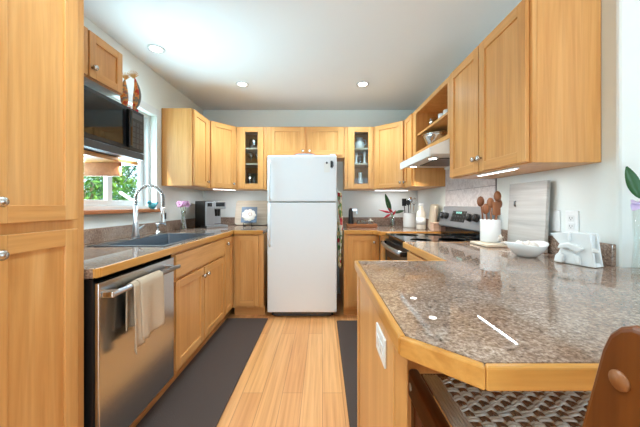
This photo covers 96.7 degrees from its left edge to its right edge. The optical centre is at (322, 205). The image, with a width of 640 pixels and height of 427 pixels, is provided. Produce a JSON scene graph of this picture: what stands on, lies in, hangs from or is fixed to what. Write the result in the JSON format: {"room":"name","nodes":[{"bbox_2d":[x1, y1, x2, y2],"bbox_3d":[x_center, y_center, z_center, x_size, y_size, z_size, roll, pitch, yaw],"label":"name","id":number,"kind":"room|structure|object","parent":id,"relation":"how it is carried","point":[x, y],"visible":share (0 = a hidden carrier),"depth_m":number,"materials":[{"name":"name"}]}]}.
{"room":"kitchen","nodes":[
{"label":"kitchen","id":0,"kind":"room"},
{"bbox_2d":[84,16,202,228],"bbox_3d":[-1.658,-0.045,-0.598,0.140,2.440,9.005,0,0,0],"label":"wall","id":1,"kind":"structure","parent":0,"point":[156,91],"depth_m":2.70,"materials":[{"name":"white paint"}]},
{"bbox_2d":[84,26,122,95],"bbox_3d":[-1.405,-0.824,1.500,0.357,0.263,0.600,0,0,0],"label":"upper cabinet","id":2,"kind":"object","parent":1,"relation":"attached to","point":[103,64],"visible":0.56,"depth_m":1.64,"materials":[{"name":"brown wood"}]},
{"bbox_2d":[84,150,137,182],"bbox_3d":[-1.455,-0.242,1.704,0.262,0.133,1.103,0,0,0],"label":"shelf","id":3,"kind":"object","parent":1,"relation":"attached to","point":[95,164],"visible":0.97,"depth_m":1.89,"materials":[{"name":"brown wood"}]},
{"bbox_2d":[84,85,143,160],"bbox_3d":[-1.395,-0.473,1.671,0.365,0.330,0.610,0,0,0],"label":"microwave","id":4,"kind":"object","parent":3,"relation":"on","point":[111,128],"visible":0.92,"depth_m":1.68,"materials":[{"name":"grey plastic"}]},
{"bbox_2d":[120,72,130,107],"bbox_3d":[-1.322,-0.770,1.910,0.067,0.259,0.024,0,0,-29],"label":"fish","id":5,"kind":"object","parent":4,"relation":"on","point":[124,97],"visible":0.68,"depth_m":1.90},
{"bbox_2d":[128,70,140,111],"bbox_3d":[-1.294,-0.784,1.958,0.080,0.288,0.024,0,0,-29],"label":"fish","id":6,"kind":"object","parent":4,"relation":"on","point":[136,101],"visible":0.88,"depth_m":1.96},
{"bbox_2d":[84,93,160,214],"bbox_3d":[-1.621,-0.426,1.992,0.157,0.978,1.565,0,0,0],"label":"window","id":7,"kind":"structure","parent":1,"relation":"in","point":[107,205],"depth_m":2.62,"materials":[{"name":"white paint"}]},
{"bbox_2d":[147,201,157,208],"bbox_3d":[-1.555,-0.003,2.604,0.051,0.076,0.168,0,0,0],"label":"bird","id":8,"kind":"object","parent":7,"relation":"on","point":[151,205],"visible":0.99,"depth_m":2.57},
{"bbox_2d":[84,217,235,244],"bbox_3d":[-1.103,0.210,2.470,0.969,0.100,2.627,0,0,0],"label":"backsplash","id":9,"kind":"structure","parent":1,"relation":"attached to","point":[94,235],"depth_m":2.30,"materials":[{"name":"stone"}]},
{"bbox_2d":[162,108,209,187],"bbox_3d":[-1.407,-0.574,2.985,0.351,0.762,0.376,0,0,0],"label":"upper cabinet","id":10,"kind":"object","parent":1,"relation":"attached to","point":[184,130],"visible":1,"depth_m":2.80,"materials":[{"name":"brown wood"}]},
{"bbox_2d":[130,294,356,426],"bbox_3d":[1.686,1.225,-0.598,6.828,0.100,9.005,0,0,0],"label":"floor","id":11,"kind":"structure","parent":0,"point":[292,376],"depth_m":1.93,"materials":[{"name":"brown wood"}]},
{"bbox_2d":[0,0,83,426],"bbox_3d":[-1.248,0.075,0.926,0.666,2.200,0.452,0,0,0],"label":"pantry cabinet","id":12,"kind":"object","parent":11,"relation":"on","point":[42,41],"visible":1,"depth_m":0.96,"materials":[{"name":"brown wood"}]},
{"bbox_2d":[84,255,180,426],"bbox_3d":[-1.208,0.738,1.473,0.674,0.874,0.620,0,0,0],"label":"dishwasher","id":13,"kind":"object","parent":11,"relation":"on","point":[120,383],"visible":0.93,"depth_m":1.30,"materials":[{"name":"silver metal"}]},
{"bbox_2d":[125,270,164,353],"bbox_3d":[-0.876,0.513,1.413,0.077,0.328,0.246,0,0,0],"label":"dish towel","id":14,"kind":"object","parent":13,"relation":"hanging from","point":[145,311],"visible":0.98,"depth_m":1.36,"materials":[{"name":"beige fabric"}]},
{"bbox_2d":[160,238,224,391],"bbox_3d":[-1.240,0.738,2.243,0.691,0.874,0.915,0,0,0],"label":"base cabinet","id":15,"kind":"object","parent":11,"relation":"on","point":[199,283],"visible":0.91,"depth_m":2.11,"materials":[{"name":"brown wood"}]},
{"bbox_2d":[84,217,266,278],"bbox_3d":[-1.103,0.230,2.470,0.969,0.140,2.627,0,0,0],"label":"countertop","id":16,"kind":"structure","parent":15,"relation":"on","point":[99,261],"depth_m":1.92,"materials":[{"name":"brown stone"}]},
{"bbox_2d":[121,184,165,240],"bbox_3d":[-1.323,0.047,2.170,0.259,0.419,0.240,0,0,0],"label":"faucet","id":17,"kind":"object","parent":16,"relation":"on","point":[135,226],"visible":1,"depth_m":2.16,"materials":[{"name":"silver metal"}]},
{"bbox_2d":[88,233,214,245],"bbox_3d":[-1.238,0.358,2.200,0.499,0.204,0.824,0,0,0],"label":"sink","id":18,"kind":"object","parent":16,"relation":"in","point":[162,239],"visible":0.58,"depth_m":2.37,"materials":[{"name":"silver metal"}]},
{"bbox_2d":[155,222,166,234],"bbox_3d":[-1.415,0.201,2.493,0.110,0.112,0.039,0,0,11],"label":"soap dispenser","id":19,"kind":"object","parent":18,"relation":"on","point":[157,232],"visible":0.93,"depth_m":2.49,"materials":[{"name":"silver metal"}]},
{"bbox_2d":[176,201,189,229],"bbox_3d":[-1.420,0.107,2.900,0.145,0.305,0.093,0,0,0],"label":"flower vase","id":20,"kind":"object","parent":16,"relation":"on","point":[180,204],"visible":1,"depth_m":2.89,"materials":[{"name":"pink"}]},
{"bbox_2d":[195,201,227,227],"bbox_3d":[-1.331,0.105,3.406,0.250,0.310,0.360,0,0,-44],"label":"coffee machine","id":21,"kind":"object","parent":16,"relation":"on","point":[207,213],"visible":0.98,"depth_m":3.30,"materials":[{"name":"silver plastic"}]},
{"bbox_2d":[202,224,227,227],"bbox_3d":[-1.271,0.245,3.344,0.250,0.029,0.188,0,0,-44],"label":"drip tray","id":22,"kind":"object","parent":21,"relation":"on","point":[203,225],"depth_m":3.27,"materials":[{"name":"silver metal"}]},
{"bbox_2d":[241,207,256,225],"bbox_3d":[-0.925,0.141,3.563,0.196,0.237,0.142,0,0,0],"label":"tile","id":23,"kind":"structure","parent":16,"relation":"on","point":[248,214],"depth_m":3.57,"materials":[{"name":"blue ceramic"}]},
{"bbox_2d":[235,201,268,224],"bbox_3d":[-0.920,0.099,3.709,0.430,0.318,0.096,0,0,0],"label":"cutting board","id":24,"kind":"object","parent":16,"relation":"on","point":[261,206],"visible":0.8,"depth_m":3.71,"materials":[{"name":"brown wood"}]},
{"bbox_2d":[135,318,267,426],"bbox_3d":[-0.772,1.168,1.765,0.425,0.014,2.330,0,0,0],"label":"floor mat","id":25,"kind":"object","parent":11,"relation":"on","point":[199,396],"visible":1,"depth_m":1.88,"materials":[{"name":"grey rubber"}]},
{"bbox_2d":[215,235,232,327],"bbox_3d":[-1.240,0.738,2.834,0.691,0.874,0.265,0,0,0],"label":"base cabinet","id":26,"kind":"object","parent":11,"relation":"on","point":[228,255],"visible":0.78,"depth_m":2.83,"materials":[{"name":"brown wood"}]},
{"bbox_2d":[232,232,266,314],"bbox_3d":[-0.780,0.738,3.368,0.325,0.874,0.820,0,0,0],"label":"base cabinet","id":27,"kind":"object","parent":11,"relation":"on","point":[249,250],"visible":0.91,"depth_m":2.97,"materials":[{"name":"brown wood"}]},
{"bbox_2d":[267,154,342,315],"bbox_3d":[-0.170,0.320,3.318,0.808,1.710,0.824,0,0,0],"label":"refrigerator","id":28,"kind":"object","parent":11,"relation":"on","point":[301,197],"depth_m":2.95,"materials":[{"name":"white metal"}]},
{"bbox_2d":[295,153,314,154],"bbox_3d":[-0.190,-0.533,3.100,0.229,0.036,0.229,0,0,0],"label":"serving dish","id":29,"kind":"object","parent":28,"relation":"on","point":[297,153],"visible":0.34,"depth_m":3.01,"materials":[{"name":"white ceramic"}]},
{"bbox_2d":[324,163,329,171],"bbox_3d":[0.045,-0.390,2.954,0.060,0.100,0.002,0,0,0],"label":"paper note","id":30,"kind":"object","parent":28,"relation":"attached to","point":[326,166],"visible":1,"depth_m":2.95,"materials":[{"name":"white paper"}]},
{"bbox_2d":[337,320,356,426],"bbox_3d":[0.351,1.168,2.105,0.417,0.014,1.530,0,0,0],"label":"floor mat","id":31,"kind":"object","parent":11,"relation":"on","point":[347,329],"visible":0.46,"depth_m":2.11,"materials":[{"name":"grey rubber"}]},
{"bbox_2d":[339,233,378,314],"bbox_3d":[0.410,0.738,3.353,0.370,0.874,0.851,0,0,0],"label":"base cabinet","id":32,"kind":"object","parent":11,"relation":"on","point":[355,247],"visible":0.66,"depth_m":2.97,"materials":[{"name":"brown wood"}]},
{"bbox_2d":[343,217,448,235],"bbox_3d":[0.741,0.230,3.289,1.031,0.140,0.989,0,0,0],"label":"countertop","id":33,"kind":"structure","parent":32,"relation":"on","point":[383,226],"depth_m":3.19,"materials":[{"name":"brown stone"}]},
{"bbox_2d":[345,223,376,227],"bbox_3d":[0.460,0.239,3.420,0.350,0.042,0.260,0,0,0],"label":"serving tray","id":34,"kind":"object","parent":33,"relation":"on","point":[355,225],"visible":1,"depth_m":3.29,"materials":[{"name":"brown wood"}]},
{"bbox_2d":[348,208,357,223],"bbox_3d":[0.362,0.141,3.420,0.116,0.212,0.071,0,0,0],"label":"water carbonator","id":35,"kind":"object","parent":34,"relation":"on","point":[350,217],"visible":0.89,"depth_m":3.40,"materials":[{"name":"black plastic"}]},
{"bbox_2d":[380,194,403,225],"bbox_3d":[0.846,0.059,3.492,0.325,0.401,0.087,0,0,0],"label":"flower","id":36,"kind":"object","parent":33,"relation":"on","point":[388,203],"visible":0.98,"depth_m":3.50,"materials":[{"name":"green"}]},
{"bbox_2d":[403,213,415,227],"bbox_3d":[1.030,0.175,3.360,0.154,0.170,0.154,0,0,0],"label":"utensil crock","id":37,"kind":"object","parent":33,"relation":"on","point":[409,219],"visible":0.88,"depth_m":3.29,"materials":[{"name":"white ceramic"}]},
{"bbox_2d":[402,199,405,212],"bbox_3d":[0.967,0.084,3.360,0.056,0.326,0.010,0,0,0],"label":"utensil","id":38,"kind":"object","parent":37,"relation":"in","point":[403,200],"visible":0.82,"depth_m":3.36,"materials":[{"name":"black plastic"}]},
{"bbox_2d":[416,204,425,229],"bbox_3d":[1.062,0.121,3.070,0.102,0.277,0.102,0,0,0],"label":"bottle","id":39,"kind":"object","parent":33,"relation":"on","point":[420,214],"visible":1,"depth_m":3.04,"materials":[{"name":"white ceramic"}]},
{"bbox_2d":[428,206,436,228],"bbox_3d":[1.150,0.132,2.975,0.043,0.250,0.130,0,0,0],"label":"cutting board","id":40,"kind":"object","parent":33,"relation":"on","point":[432,217],"visible":0.66,"depth_m":2.96,"materials":[{"name":"brown wood"}]},
{"bbox_2d":[428,204,438,225],"bbox_3d":[1.198,0.122,3.080,0.045,0.270,0.200,0,0,0],"label":"cutting board","id":41,"kind":"object","parent":33,"relation":"on","point":[436,205],"visible":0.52,"depth_m":2.98,"materials":[{"name":"brown wood"}]},
{"bbox_2d":[430,222,440,230],"bbox_3d":[1.140,0.217,2.860,0.088,0.085,0.088,0,0,0],"label":"box","id":42,"kind":"object","parent":33,"relation":"on","point":[434,226],"visible":0.79,"depth_m":2.82,"materials":[{"name":"brown wood"}]},
{"bbox_2d":[380,236,388,259],"bbox_3d":[0.925,0.738,2.884,0.650,0.874,0.177,0,0,0],"label":"base cabinet","id":43,"kind":"object","parent":11,"relation":"on","point":[382,238],"visible":0.13,"depth_m":2.84,"materials":[{"name":"brown wood"}]},
{"bbox_2d":[407,251,425,259],"bbox_3d":[0.915,0.738,1.653,0.670,0.874,0.650,0,0,0],"label":"base cabinet","id":44,"kind":"object","parent":11,"relation":"on","point":[410,255],"visible":0.09,"depth_m":1.83,"materials":[{"name":"brown wood"}]},
{"bbox_2d":[381,206,494,259],"bbox_3d":[0.890,0.578,2.409,0.701,1.135,0.758,0,0,0],"label":"range","id":45,"kind":"object","parent":11,"relation":"on","point":[460,221],"visible":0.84,"depth_m":2.37,"materials":[{"name":"silver metal"}]},
{"bbox_2d":[386,233,472,241],"bbox_3d":[0.888,0.280,2.409,0.538,0.021,0.758,0,0,0],"label":"cooktop","id":46,"kind":"object","parent":45,"relation":"in","point":[400,237],"depth_m":2.38,"materials":[{"name":"black glass"}]},
{"bbox_2d":[357,274,570,426],"bbox_3d":[0.708,0.738,0.985,1.094,0.874,0.670,0,0,0],"label":"base cabinet","id":47,"kind":"object","parent":11,"relation":"on","point":[383,398],"visible":0.12,"depth_m":0.92,"materials":[{"name":"brown wood"}]},
{"bbox_2d":[376,322,385,368],"bbox_3d":[0.161,0.385,0.790,0.008,0.076,0.116,0,0,0],"label":"outlet","id":48,"kind":"object","parent":47,"relation":"attached to","point":[380,339],"visible":1,"depth_m":0.77,"materials":[{"name":"white plastic"}]},
{"bbox_2d":[377,334,382,355],"bbox_3d":[0.158,0.385,0.790,0.002,0.028,0.076,0,0,0],"label":"socket","id":49,"kind":"object","parent":48,"relation":"attached to","point":[379,340],"depth_m":0.78,"materials":[{"name":"white plastic"}]},
{"bbox_2d":[355,229,639,390],"bbox_3d":[1.075,0.234,1.239,1.849,0.133,1.566,0,0,0],"label":"countertop","id":50,"kind":"structure","parent":47,"relation":"on","point":[481,317],"depth_m":0.70,"materials":[{"name":"brown stone"}]},
{"bbox_2d":[470,241,507,246],"bbox_3d":[1.120,0.252,1.847,0.220,0.016,0.205,0,0,0],"label":"wooden trivet","id":51,"kind":"object","parent":50,"relation":"on","point":[485,244],"visible":0.66,"depth_m":1.80,"materials":[{"name":"brown wood"}]},
{"bbox_2d":[480,219,500,242],"bbox_3d":[1.118,0.169,1.895,0.122,0.148,0.122,0,0,0],"label":"utensil crock","id":52,"kind":"object","parent":51,"relation":"on","point":[490,230],"visible":0.95,"depth_m":1.84,"materials":[{"name":"white ceramic"}]},
{"bbox_2d":[477,196,483,219],"bbox_3d":[1.076,0.084,1.913,0.072,0.290,0.021,0,0,8],"label":"utensil","id":53,"kind":"object","parent":52,"relation":"in","point":[480,201],"visible":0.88,"depth_m":1.91,"materials":[{"name":"brown wood"}]},
{"bbox_2d":[482,204,489,219],"bbox_3d":[1.076,0.109,1.866,0.060,0.240,0.022,0,0,-11],"label":"utensil","id":54,"kind":"object","parent":52,"relation":"in","point":[485,208],"visible":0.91,"depth_m":1.86,"materials":[{"name":"brown wood"}]},
{"bbox_2d":[487,198,493,219],"bbox_3d":[1.107,0.089,1.876,0.048,0.279,0.024,0,0,0],"label":"utensil","id":55,"kind":"object","parent":52,"relation":"in","point":[490,200],"visible":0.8,"depth_m":1.87,"materials":[{"name":"brown wood"}]},
{"bbox_2d":[492,202,500,219],"bbox_3d":[1.138,0.103,1.867,0.052,0.251,0.024,0,0,0],"label":"utensil","id":56,"kind":"object","parent":52,"relation":"in","point":[496,206],"visible":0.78,"depth_m":1.86,"materials":[{"name":"brown wood"}]},
{"bbox_2d":[494,191,500,219],"bbox_3d":[1.157,0.067,1.895,0.065,0.325,0.021,0,0,0],"label":"utensil","id":57,"kind":"object","parent":52,"relation":"in","point":[497,195],"visible":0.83,"depth_m":1.89,"materials":[{"name":"brown wood"}]},
{"bbox_2d":[505,241,548,257],"bbox_3d":[1.040,0.222,1.450,0.212,0.075,0.170,0,0,-11],"label":"ceramic bowl","id":58,"kind":"object","parent":50,"relation":"on","point":[521,250],"visible":0.98,"depth_m":1.40,"materials":[{"name":"white ceramic"}]},
{"bbox_2d":[529,242,538,246],"bbox_3d":[1.054,0.208,1.418,0.046,0.054,0.051,0,0,31],"label":"shell","id":59,"kind":"object","parent":58,"relation":"in","point":[532,243],"visible":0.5,"depth_m":1.41,"materials":[{"name":"beige"}]},
{"bbox_2d":[507,180,550,252],"bbox_3d":[1.215,0.062,1.690,0.037,0.395,0.310,0,0,0],"label":"board","id":60,"kind":"object","parent":50,"relation":"on","point":[529,202],"visible":0.8,"depth_m":1.66,"materials":[{"name":"grey wood"}]},
{"bbox_2d":[551,232,602,267],"bbox_3d":[1.114,0.189,1.253,0.082,0.142,0.183,0,0,-18],"label":"napkin holder","id":61,"kind":"object","parent":50,"relation":"on","point":[576,248],"visible":1,"depth_m":1.22,"materials":[{"name":"white ceramic"}]},
{"bbox_2d":[588,233,594,256],"bbox_3d":[1.127,0.181,1.248,0.026,0.122,0.102,0,0,-18],"label":"napkin stack","id":62,"kind":"object","parent":61,"relation":"in","point":[592,235],"visible":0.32,"depth_m":1.20,"materials":[{"name":"white paper"}]},
{"bbox_2d":[625,166,639,210],"bbox_3d":[1.175,0.051,1.030,0.199,0.418,0.092,0,0,-27],"label":"flower","id":63,"kind":"object","parent":50,"relation":"on","point":[632,180],"visible":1,"depth_m":1.04,"materials":[{"name":"green plant"}]},
{"bbox_2d":[408,325,639,426],"bbox_3d":[0.554,0.646,0.586,0.559,1.058,0.688,0,0,0],"label":"counter stool","id":64,"kind":"object","parent":11,"relation":"on","point":[613,400],"visible":0.76,"depth_m":0.72,"materials":[{"name":"brown wood"}]},
{"bbox_2d":[84,0,521,109],"bbox_3d":[1.686,-1.315,-0.598,6.828,0.100,9.005,0,0,0],"label":"ceiling","id":65,"kind":"structure","parent":0,"point":[290,54],"depth_m":2.24,"materials":[{"name":"white paint"}]},
{"bbox_2d":[147,44,164,53],"bbox_3d":[-1.345,-1.260,2.300,0.132,0.007,0.132,0,0,0],"label":"recessed light","id":66,"kind":"object","parent":65,"relation":"in","point":[153,48],"visible":1,"depth_m":2.29,"materials":[{"name":"white paint"}]},
{"bbox_2d":[150,46,162,51],"bbox_3d":[-1.345,-1.260,2.300,0.091,0.002,0.091,0,0,0],"label":"diffuser","id":67,"kind":"object","parent":66,"relation":"attached to","point":[152,48],"depth_m":2.30,"materials":[{"name":"white plastic"}]},
{"bbox_2d":[236,81,248,86],"bbox_3d":[-0.838,-1.260,2.970,0.132,0.007,0.132,0,0,0],"label":"recessed light","id":68,"kind":"object","parent":65,"relation":"in","point":[240,83],"visible":1,"depth_m":2.97,"materials":[{"name":"white paint"}]},
{"bbox_2d":[356,81,368,86],"bbox_3d":[0.420,-1.260,2.970,0.132,0.007,0.132,0,0,0],"label":"recessed light","id":69,"kind":"object","parent":65,"relation":"in","point":[363,83],"visible":1,"depth_m":2.97,"materials":[{"name":"white paint"}]},
{"bbox_2d":[203,110,416,293],"bbox_3d":[-0.103,-0.045,3.845,2.970,2.440,0.120,0,0,0],"label":"wall","id":70,"kind":"structure","parent":0,"point":[367,203],"depth_m":3.79,"materials":[{"name":"white paint"}]},
{"bbox_2d":[185,120,242,190],"bbox_3d":[-1.312,-0.574,3.481,0.548,0.762,0.605,0,0,0],"label":"upper cabinet","id":71,"kind":"object","parent":70,"relation":"attached to","point":[222,138],"visible":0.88,"depth_m":3.31,"materials":[{"name":"brown wood"}]},
{"bbox_2d":[237,127,266,190],"bbox_3d":[-0.864,-0.574,3.612,0.358,0.762,0.341,0,0,0],"label":"upper cabinet","id":72,"kind":"object","parent":70,"relation":"attached to","point":[245,165],"visible":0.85,"depth_m":3.46,"materials":[{"name":"brown wood"}]},
{"bbox_2d":[246,148,257,152],"bbox_3d":[-0.864,-0.695,3.628,0.322,0.018,0.288,0,0,0],"label":"shelf","id":73,"kind":"object","parent":72,"relation":"attached to","point":[248,150],"depth_m":3.57,"materials":[{"name":"brown wood"}]},
{"bbox_2d":[246,163,257,167],"bbox_3d":[-0.864,-0.505,3.628,0.322,0.018,0.288,0,0,0],"label":"shelf","id":74,"kind":"object","parent":72,"relation":"attached to","point":[248,165],"depth_m":3.55,"materials":[{"name":"brown wood"}]},
{"bbox_2d":[266,127,343,161],"bbox_3d":[-0.208,-0.767,3.597,0.950,0.375,0.372,0,0,0],"label":"upper cabinet","id":75,"kind":"object","parent":70,"relation":"attached to","point":[279,140],"visible":0.92,"depth_m":3.45,"materials":[{"name":"brown wood"}]},
{"bbox_2d":[343,127,373,190],"bbox_3d":[0.447,-0.574,3.612,0.354,0.762,0.341,0,0,0],"label":"upper cabinet","id":76,"kind":"object","parent":70,"relation":"attached to","point":[351,169],"visible":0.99,"depth_m":3.46,"materials":[{"name":"brown wood"}]},
{"bbox_2d":[355,137,365,147],"bbox_3d":[0.471,-0.777,3.599,0.127,0.145,0.124,0,0,44],"label":"pitcher","id":77,"kind":"object","parent":76,"relation":"on","point":[359,143],"visible":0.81,"depth_m":3.56,"materials":[{"name":"white ceramic"}]},
{"bbox_2d":[358,172,362,183],"bbox_3d":[0.475,-0.311,3.580,0.068,0.200,0.068,0,0,0],"label":"bottle vase","id":78,"kind":"object","parent":76,"relation":"in","point":[360,181],"visible":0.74,"depth_m":3.56,"materials":[{"name":"white ceramic"}]},
{"bbox_2d":[354,148,367,152],"bbox_3d":[0.447,-0.695,3.628,0.318,0.018,0.288,0,0,0],"label":"shelf","id":79,"kind":"object","parent":76,"relation":"attached to","point":[356,150],"depth_m":3.57,"materials":[{"name":"brown wood"}]},
{"bbox_2d":[354,163,367,167],"bbox_3d":[0.447,-0.505,3.628,0.318,0.018,0.288,0,0,0],"label":"shelf","id":80,"kind":"object","parent":76,"relation":"attached to","point":[356,165],"depth_m":3.55,"materials":[{"name":"brown wood"}]},
{"bbox_2d":[370,120,430,190],"bbox_3d":[0.941,-0.574,3.478,0.628,0.762,0.610,0,0,0],"label":"upper cabinet","id":81,"kind":"object","parent":70,"relation":"attached to","point":[389,139],"visible":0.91,"depth_m":3.31,"materials":[{"name":"brown wood"}]},
{"bbox_2d":[375,190,407,190],"bbox_3d":[0.870,-0.187,3.600,0.420,0.011,0.024,0,0,0],"label":"light","id":82,"kind":"object","parent":81,"relation":"attached to","point":[375,190],"visible":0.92,"depth_m":3.59,"materials":[{"name":"white plastic"}]},
{"bbox_2d":[417,0,639,267],"bbox_3d":[1.319,-0.045,2.495,0.125,2.440,2.580,0,0,0],"label":"wall","id":83,"kind":"structure","parent":0,"point":[600,193],"depth_m":1.24,"materials":[{"name":"white paint"}]},
{"bbox_2d":[343,217,439,226],"bbox_3d":[0.741,0.210,3.289,1.031,0.100,0.989,0,0,0],"label":"backsplash","id":84,"kind":"structure","parent":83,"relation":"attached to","point":[378,220],"depth_m":3.76,"materials":[{"name":"stone"}]},
{"bbox_2d":[403,112,445,187],"bbox_3d":[1.069,-0.574,3.038,0.371,0.762,0.275,0,0,0],"label":"upper cabinet","id":85,"kind":"object","parent":83,"relation":"attached to","point":[414,177],"visible":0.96,"depth_m":2.92,"materials":[{"name":"brown wood"}]},
{"bbox_2d":[414,76,449,154],"bbox_3d":[1.095,-0.726,2.494,0.320,0.458,0.806,0,0,0],"label":"upper cabinet","id":86,"kind":"object","parent":83,"relation":"attached to","point":[438,101],"visible":0.34,"depth_m":2.65,"materials":[{"name":"brown wood"}]},
{"bbox_2d":[400,139,449,169],"bbox_3d":[1.020,-0.427,2.487,0.470,0.135,0.795,0,0,0],"label":"range hood","id":87,"kind":"object","parent":86,"relation":"attached to","point":[438,155],"visible":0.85,"depth_m":2.33,"materials":[{"name":"white metal"}]},
{"bbox_2d":[417,112,447,135],"bbox_3d":[1.101,-0.706,2.494,0.288,0.018,0.770,0,0,0],"label":"shelf","id":88,"kind":"object","parent":86,"relation":"attached to","point":[441,124],"depth_m":2.52,"materials":[{"name":"brown wood"}]},
{"bbox_2d":[422,131,447,145],"bbox_3d":[1.085,-0.588,2.660,0.290,0.143,0.290,0,0,0],"label":"mixing bowl","id":89,"kind":"object","parent":86,"relation":"in","point":[431,137],"visible":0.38,"depth_m":2.57,"materials":[{"name":"silver metal"}]},
{"bbox_2d":[445,170,496,205],"bbox_3d":[1.250,-0.050,2.467,0.011,0.600,0.835,0,0,0],"label":"tile backsplash","id":90,"kind":"structure","parent":83,"relation":"attached to","point":[458,192],"depth_m":2.44,"materials":[{"name":"grey tile"}]},
{"bbox_2d":[450,0,600,178],"bbox_3d":[1.075,-0.579,1.684,0.361,0.772,0.808,0,0,0],"label":"upper cabinet","id":91,"kind":"object","parent":83,"relation":"attached to","point":[527,97],"visible":1,"depth_m":1.29,"materials":[{"name":"brown wood"}]},
{"bbox_2d":[476,167,518,175],"bbox_3d":[0.985,-0.187,1.620,0.024,0.011,0.360,0,0,0],"label":"light","id":92,"kind":"object","parent":91,"relation":"attached to","point":[513,168],"visible":1,"depth_m":1.57,"materials":[{"name":"white plastic"}]},
{"bbox_2d":[549,210,560,231],"bbox_3d":[1.253,0.085,1.535,0.006,0.114,0.072,0,0,0],"label":"cover plate","id":93,"kind":"object","parent":83,"relation":"attached to","point":[554,215],"visible":0.97,"depth_m":1.53,"materials":[{"name":"white plastic"}]},
{"bbox_2d":[501,229,615,265],"bbox_3d":[1.246,0.214,1.619,0.020,0.094,0.807,0,0,0],"label":"backsplash","id":94,"kind":"structure","parent":83,"relation":"attached to","point":[608,251],"depth_m":1.25,"materials":[{"name":"stone"}]},
{"bbox_2d":[566,211,578,231],"bbox_3d":[1.251,0.085,1.428,0.010,0.114,0.072,0,0,0],"label":"outlet","id":95,"kind":"object","parent":83,"relation":"attached to","point":[572,217],"visible":0.92,"depth_m":1.42,"materials":[{"name":"white plastic"}]},
{"bbox_2d":[568,215,573,220],"bbox_3d":[1.248,0.065,1.428,0.003,0.030,0.034,0,0,0],"label":"socket","id":96,"kind":"object","parent":95,"relation":"attached to","point":[570,217],"depth_m":1.43,"materials":[{"name":"white plastic"}]},
{"bbox_2d":[568,223,573,228],"bbox_3d":[1.248,0.105,1.428,0.003,0.030,0.034,0,0,0],"label":"socket","id":97,"kind":"object","parent":95,"relation":"attached to","point":[570,225],"depth_m":1.43,"materials":[{"name":"white plastic"}]},
{"label":"outside","id":98,"kind":"structure","parent":0,"visible":0},
{"bbox_3d":[-7.944,1.825,6.000,12.112,0.100,24.000,0,0,0],"label":"ground","id":99,"kind":"structure","parent":98,"visible":0},
{"bbox_2d":[84,173,132,200],"bbox_3d":[-7.389,0.151,9.393,2.128,3.270,2.523,0,0,0],"label":"hedge","id":100,"kind":"object","parent":99,"relation":"on","point":[122,173],"visible":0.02,"depth_m":9.41,"materials":[{"name":"green plant"}]},
{"bbox_2d":[84,166,137,200],"bbox_3d":[-4.310,0.355,5.302,1.552,2.851,1.531,0,0,0],"label":"tree","id":101,"kind":"object","parent":99,"relation":"on","point":[94,186],"visible":0.2,"depth_m":5.25,"materials":[{"name":"green plant"}]},
{"bbox_2d":[84,161,137,209],"bbox_3d":[-4.990,0.236,7.491,1.956,3.098,2.206,0,0,0],"label":"shrub","id":102,"kind":"object","parent":99,"relation":"on","point":[127,169],"visible":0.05,"depth_m":7.14,"materials":[{"name":"green plant"}]},
{"bbox_2d":[119,191,134,200],"bbox_3d":[-2.880,0.781,4.200,0.270,1.987,0.053,0,0,9],"label":"porch railing","id":103,"kind":"object","parent":99,"relation":"on","point":[123,194],"visible":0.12,"depth_m":4.18,"materials":[{"name":"white paint"}]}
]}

